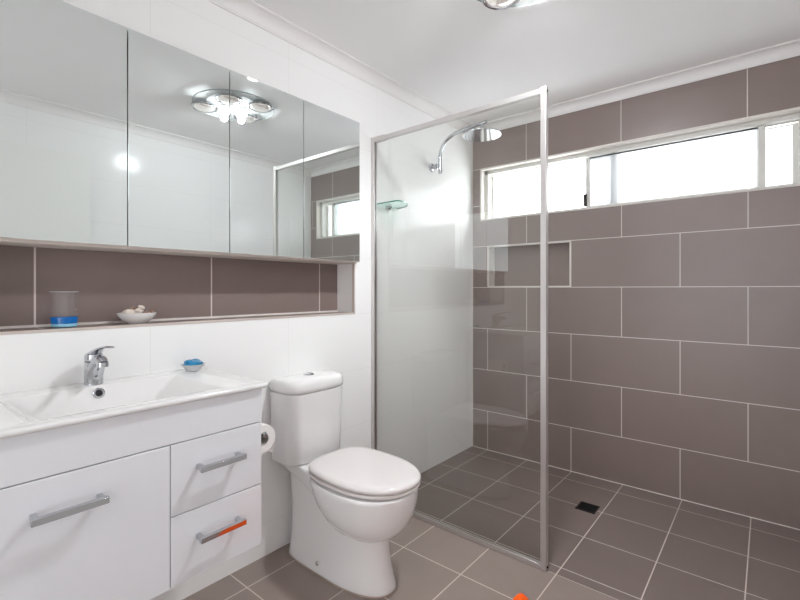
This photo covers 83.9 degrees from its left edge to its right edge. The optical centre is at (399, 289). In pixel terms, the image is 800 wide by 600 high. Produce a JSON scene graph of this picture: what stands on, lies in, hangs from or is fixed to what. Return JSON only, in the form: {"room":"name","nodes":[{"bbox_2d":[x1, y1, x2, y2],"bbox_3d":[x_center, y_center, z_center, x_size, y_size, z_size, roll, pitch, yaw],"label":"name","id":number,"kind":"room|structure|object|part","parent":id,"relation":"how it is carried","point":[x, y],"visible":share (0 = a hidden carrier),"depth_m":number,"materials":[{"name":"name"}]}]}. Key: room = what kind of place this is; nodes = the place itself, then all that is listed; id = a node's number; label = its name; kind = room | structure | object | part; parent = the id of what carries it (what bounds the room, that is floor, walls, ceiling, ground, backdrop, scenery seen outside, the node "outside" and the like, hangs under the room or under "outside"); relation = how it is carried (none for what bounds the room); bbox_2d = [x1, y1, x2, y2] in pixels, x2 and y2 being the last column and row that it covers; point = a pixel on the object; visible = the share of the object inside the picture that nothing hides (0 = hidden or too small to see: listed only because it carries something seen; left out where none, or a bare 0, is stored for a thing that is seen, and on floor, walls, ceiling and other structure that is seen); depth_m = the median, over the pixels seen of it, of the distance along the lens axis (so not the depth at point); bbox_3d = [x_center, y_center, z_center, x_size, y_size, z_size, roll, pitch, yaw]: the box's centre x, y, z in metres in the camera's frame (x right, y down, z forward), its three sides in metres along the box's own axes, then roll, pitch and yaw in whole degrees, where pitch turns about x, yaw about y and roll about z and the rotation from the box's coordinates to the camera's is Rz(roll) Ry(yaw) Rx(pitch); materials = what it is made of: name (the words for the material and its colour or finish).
{"room":"bathroom","nodes":[
{"label":"bathroom","id":0,"kind":"room"},
{"bbox_2d":[0,0,471,599],"bbox_3d":[-0.694,-0.004,2.079,0.300,2.557,3.920,0,0,40],"label":"wall","id":1,"kind":"structure","parent":0,"point":[424,247],"depth_m":2.16,"materials":[{"name":"white paint"}]},
{"bbox_2d":[50,306,78,326],"bbox_3d":[-1.101,0.064,1.459,0.083,0.115,0.083,0,0,40],"label":"tumbler","id":2,"kind":"object","parent":1,"relation":"on","point":[66,320],"visible":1,"depth_m":1.43,"materials":[{"name":"blue glass"}]},
{"bbox_3d":[-1.101,0.048,1.459,0.083,0.080,0.083,0,0,40],"label":"glass","id":3,"kind":"part","parent":2,"relation":"part of","materials":[{"name":"clear glass"}]},
{"bbox_2d":[0,388,261,599],"bbox_3d":[-0.833,0.570,1.292,0.489,0.505,0.720,0,0,40],"label":"vanity cabinet","id":4,"kind":"object","parent":1,"relation":"attached to","point":[139,505],"visible":0.96,"depth_m":1.15,"materials":[{"name":"white laminate"}]},
{"bbox_3d":[-0.762,0.506,1.028,0.042,0.015,0.148,0,0,40],"label":"handle","id":5,"kind":"part","parent":4,"relation":"part of","materials":[{"name":"silver metal"}]},
{"bbox_3d":[-0.775,0.625,1.058,0.020,0.394,0.432,0,0,40],"label":"door","id":6,"kind":"part","parent":4,"relation":"part of","materials":[{"name":"white paint"}]},
{"bbox_3d":[-0.684,0.371,1.169,0.020,0.108,0.720,0,0,40],"label":"panel","id":7,"kind":"part","parent":4,"relation":"part of","materials":[{"name":"white laminate"}]},
{"bbox_2d":[0,368,267,438],"bbox_3d":[-0.843,0.345,1.301,0.462,0.088,0.751,0,0,40],"label":"basin","id":8,"kind":"object","parent":4,"relation":"in","point":[41,409],"visible":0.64,"depth_m":1.34,"materials":[{"name":"white ceramic"}]},
{"bbox_2d":[84,346,113,385],"bbox_3d":[-0.924,0.235,1.376,0.190,0.133,0.053,0,0,40],"label":"tap","id":9,"kind":"object","parent":8,"relation":"on","point":[95,362],"visible":1,"depth_m":1.39,"materials":[{"name":"silver metal"}]},
{"bbox_3d":[-0.949,0.248,1.397,0.113,0.092,0.049,0,0,40],"label":"spout","id":10,"kind":"part","parent":9,"relation":"part of","materials":[{"name":"silver metal"}]},
{"bbox_3d":[-0.923,0.197,1.375,0.188,0.058,0.051,0,0,40],"label":"lever","id":11,"kind":"part","parent":9,"relation":"part of","materials":[{"name":"silver metal"}]},
{"bbox_2d":[180,362,204,370],"bbox_3d":[-0.769,0.289,1.655,0.086,0.025,0.086,0,0,40],"label":"soap dish","id":12,"kind":"object","parent":8,"relation":"on","point":[193,367],"visible":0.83,"depth_m":1.63,"materials":[{"name":"white ceramic"}]},
{"bbox_2d":[183,359,202,365],"bbox_3d":[-0.771,0.273,1.656,0.059,0.028,0.074,0,0,40],"label":"soap bar","id":13,"kind":"object","parent":12,"relation":"in","point":[189,362],"visible":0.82,"depth_m":1.64,"materials":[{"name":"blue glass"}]},
{"bbox_3d":[-0.546,0.527,1.336,0.020,0.198,0.282,0,0,40],"label":"drawer","id":14,"kind":"part","parent":4,"relation":"part of","materials":[{"name":"white laminate"}]},
{"bbox_3d":[-0.546,0.725,1.336,0.020,0.194,0.282,0,0,40],"label":"drawer","id":15,"kind":"part","parent":4,"relation":"part of","materials":[{"name":"white laminate"}]},
{"bbox_3d":[-0.526,0.706,1.312,0.042,0.015,0.140,0,0,40],"label":"handle","id":16,"kind":"part","parent":4,"relation":"part of","materials":[{"name":"silver metal"}]},
{"bbox_3d":[-0.526,0.507,1.312,0.042,0.015,0.140,0,0,40],"label":"handle","id":17,"kind":"part","parent":4,"relation":"part of","materials":[{"name":"silver metal"}]},
{"bbox_3d":[-0.556,0.511,1.583,0.163,0.048,0.080,0,0,40],"label":"toilet roll holder","id":18,"kind":"object","parent":4,"relation":"attached to","visible":0},
{"bbox_2d":[261,422,274,453],"bbox_3d":[-0.519,0.531,1.597,0.100,0.108,0.101,0,0,40],"label":"toilet roll","id":19,"kind":"object","parent":18,"relation":"hanging from","point":[267,444],"visible":0.3,"depth_m":1.58,"materials":[{"name":"paper"}]},
{"bbox_2d":[116,312,156,323],"bbox_3d":[-0.961,0.104,1.625,0.103,0.038,0.132,0,0,40],"label":"shell bowl","id":20,"kind":"object","parent":1,"relation":"on","point":[135,318],"visible":0.91,"depth_m":1.59,"materials":[{"name":"white ceramic"}]},
{"bbox_2d":[121,309,136,313],"bbox_3d":[-0.974,0.081,1.600,0.054,0.020,0.049,0,0,40],"label":"shell","id":21,"kind":"object","parent":20,"relation":"in","point":[127,311],"visible":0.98,"depth_m":1.59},
{"bbox_2d":[134,308,141,312],"bbox_3d":[-0.949,0.078,1.607,0.022,0.022,0.040,0,0,-4],"label":"shell","id":22,"kind":"object","parent":20,"relation":"on","point":[138,310],"visible":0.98,"depth_m":1.60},
{"bbox_2d":[0,310,337,328],"bbox_3d":[-0.824,0.119,1.903,0.004,0.008,1.493,0,0,40],"label":"trim","id":23,"kind":"structure","parent":1,"relation":"attached to","point":[165,319],"depth_m":1.80,"materials":[{"name":"brown tile"}]},
{"bbox_2d":[0,264,354,334],"bbox_3d":[-0.722,-0.009,1.819,0.014,0.283,1.493,0,0,40],"label":"trim","id":24,"kind":"structure","parent":1,"relation":"attached to","point":[353,265],"depth_m":1.67,"materials":[{"name":"tile"}]},
{"bbox_2d":[0,0,359,264],"bbox_3d":[-0.757,-0.514,1.850,0.174,0.750,1.492,0,0,40],"label":"upper cabinet","id":25,"kind":"object","parent":1,"relation":"attached to","point":[114,137],"visible":1,"depth_m":1.58,"materials":[{"name":"silver mirror"}]},
{"bbox_3d":[-1.050,-0.518,1.373,0.018,0.742,0.369,0,0,40],"label":"mirror door","id":26,"kind":"part","parent":25,"relation":"part of","materials":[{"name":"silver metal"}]},
{"bbox_3d":[-0.813,-0.518,1.660,0.018,0.742,0.369,0,0,40],"label":"mirror door","id":27,"kind":"part","parent":25,"relation":"part of","materials":[{"name":"silver metal"}]},
{"bbox_3d":[-0.576,-0.518,1.946,0.018,0.742,0.369,0,0,40],"label":"mirror door","id":28,"kind":"part","parent":25,"relation":"part of","materials":[{"name":"silver metal"}]},
{"bbox_3d":[-0.339,-0.518,2.232,0.018,0.742,0.369,0,0,40],"label":"mirror door","id":29,"kind":"part","parent":25,"relation":"part of","materials":[{"name":"silver metal"}]},
{"bbox_2d":[207,0,473,132],"bbox_3d":[-0.620,-1.173,1.888,0.058,0.059,3.720,0,0,40],"label":"trim","id":30,"kind":"structure","parent":1,"relation":"attached to","point":[250,11],"depth_m":2.21,"materials":[{"name":"paint"}]},
{"bbox_2d":[377,200,407,209],"bbox_3d":[-0.012,-0.475,2.540,0.162,0.027,0.185,0,0,40],"label":"glass shelf","id":31,"kind":"object","parent":1,"relation":"attached to","point":[386,207],"visible":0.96,"depth_m":2.51,"materials":[{"name":"clear glass"}]},
{"bbox_2d":[429,120,500,173],"bbox_3d":[0.396,-0.887,2.778,0.488,0.267,0.232,0,0,40],"label":"rose","id":32,"kind":"object","parent":1,"relation":"attached to","point":[481,134],"visible":1,"depth_m":2.73,"materials":[{"name":"silver metal"}]},
{"bbox_3d":[0.386,-0.887,2.787,0.349,0.267,0.023,0,0,40],"label":"arm","id":33,"kind":"part","parent":32,"relation":"part of","materials":[{"name":"silver metal"}]},
{"bbox_3d":[0.494,-0.941,2.697,0.232,0.017,0.232,0,0,40],"label":"rose plate","id":34,"kind":"part","parent":32,"relation":"part of","materials":[{"name":"silver metal"}]},
{"bbox_2d":[183,446,799,599],"bbox_3d":[0.073,1.205,1.238,1.954,0.060,3.840,0,0,40],"label":"floor","id":35,"kind":"structure","parent":0,"point":[639,544],"depth_m":2.00,"materials":[{"name":"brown tile"}]},
{"bbox_2d":[269,369,420,598],"bbox_3d":[-0.219,0.779,1.880,0.678,0.791,0.362,0,0,40],"label":"toilet","id":36,"kind":"object","parent":35,"relation":"on","point":[348,503],"visible":1,"depth_m":1.81,"materials":[{"name":"white ceramic"}]},
{"bbox_3d":[-0.408,0.418,2.039,0.184,0.058,0.325,0,0,40],"label":"cistern lid","id":37,"kind":"part","parent":36,"relation":"part of","materials":[{"name":"white ceramic"}]},
{"bbox_3d":[-0.136,0.761,1.819,0.469,0.018,0.346,0,0,40],"label":"seat","id":38,"kind":"part","parent":36,"relation":"part of","materials":[{"name":"white plastic"}]},
{"bbox_3d":[-0.136,0.733,1.819,0.473,0.033,0.350,0,0,40],"label":"seat lid","id":39,"kind":"part","parent":36,"relation":"part of","materials":[{"name":"white plastic"}]},
{"bbox_2d":[371,86,548,571],"bbox_3d":[0.233,0.163,2.177,1.002,2.023,0.028,0,0,40],"label":"screen","id":40,"kind":"object","parent":35,"relation":"on","point":[542,92],"visible":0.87,"depth_m":1.87,"materials":[{"name":"silver metal"}]},
{"bbox_3d":[0.222,-0.833,2.186,0.974,0.023,0.024,0,0,40],"label":"head rail","id":41,"kind":"part","parent":40,"relation":"part of","materials":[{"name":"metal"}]},
{"bbox_3d":[0.606,0.163,1.869,0.024,2.023,0.028,0,0,40],"label":"post","id":42,"kind":"part","parent":40,"relation":"part of","materials":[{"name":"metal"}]},
{"bbox_2d":[513,593,528,599],"bbox_3d":[0.313,1.041,1.268,0.294,0.267,0.310,0,0,-4],"label":"towel","id":43,"kind":"object","parent":35,"relation":"on","point":[520,596],"visible":1,"depth_m":1.32,"materials":[{"name":"fabric"}]},
{"bbox_2d":[575,501,599,513],"bbox_3d":[1.010,1.173,2.396,0.100,0.003,0.102,0,0,40],"label":"floor drain","id":44,"kind":"object","parent":35,"relation":"on","point":[584,506],"visible":1,"depth_m":2.39,"materials":[{"name":"black metal"}]},
{"bbox_2d":[253,0,799,123],"bbox_3d":[0.079,-1.242,1.363,2.404,0.080,4.040,0,0,40],"label":"ceiling","id":45,"kind":"structure","parent":0,"point":[458,55],"depth_m":2.11,"materials":[{"name":"paint"}]},
{"bbox_2d":[477,0,545,9],"bbox_3d":[0.458,-1.167,1.620,0.498,0.070,0.498,0,0,40],"label":"light","id":46,"kind":"object","parent":45,"relation":"attached to","point":[492,4],"visible":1,"depth_m":1.83,"materials":[{"name":"silver glass"}]},
{"bbox_2d":[473,56,799,528],"bbox_3d":[1.360,-0.004,2.794,1.954,2.557,0.200,0,0,40],"label":"wall","id":47,"kind":"structure","parent":0,"point":[674,337],"depth_m":2.58,"materials":[{"name":"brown tile"}]},
{"bbox_2d":[472,142,472,445],"bbox_3d":[0.544,0.017,3.336,0.005,2.317,0.005,0,0,40],"label":"trim","id":48,"kind":"structure","parent":47,"relation":"attached to","point":[472,142],"depth_m":3.33,"materials":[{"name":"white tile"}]},
{"bbox_2d":[487,240,570,287],"bbox_3d":[0.904,-0.166,3.105,0.604,0.304,0.102,0,0,40],"label":"trim","id":49,"kind":"structure","parent":47,"relation":"attached to","point":[569,241],"depth_m":3.14,"materials":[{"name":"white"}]},
{"bbox_2d":[473,446,799,529],"bbox_3d":[1.295,1.173,2.716,1.954,0.004,0.004,0,0,40],"label":"trim","id":50,"kind":"structure","parent":47,"relation":"attached to","point":[473,446],"depth_m":2.56,"materials":[{"name":"white tile"}]},
{"bbox_2d":[474,39,799,129],"bbox_3d":[1.278,-1.173,2.695,1.954,0.059,0.058,0,0,40],"label":"trim","id":51,"kind":"structure","parent":47,"relation":"attached to","point":[789,49],"depth_m":2.53,"materials":[{"name":"paint"}]},
{"bbox_2d":[480,107,799,220],"bbox_3d":[1.330,-0.699,2.771,1.804,0.386,0.134,0,0,40],"label":"window","id":52,"kind":"structure","parent":47,"relation":"in","point":[760,123],"depth_m":2.64,"materials":[{"name":"white metal"}]},
{"bbox_3d":[1.034,-0.687,3.076,0.879,0.318,0.022,0,0,40],"label":"sash","id":53,"kind":"part","parent":52,"relation":"part of","materials":[{"name":"clear glass"}]},
{"bbox_3d":[1.550,-0.687,2.593,0.897,0.318,0.022,0,0,40],"label":"sliding sash","id":54,"kind":"part","parent":52,"relation":"part of","materials":[{"name":"clear glass"}]},
{"bbox_3d":[1.960,-0.687,2.310,0.176,0.318,0.022,0,0,40],"label":"sash","id":55,"kind":"part","parent":52,"relation":"part of","materials":[{"name":"white metal"}]}
]}

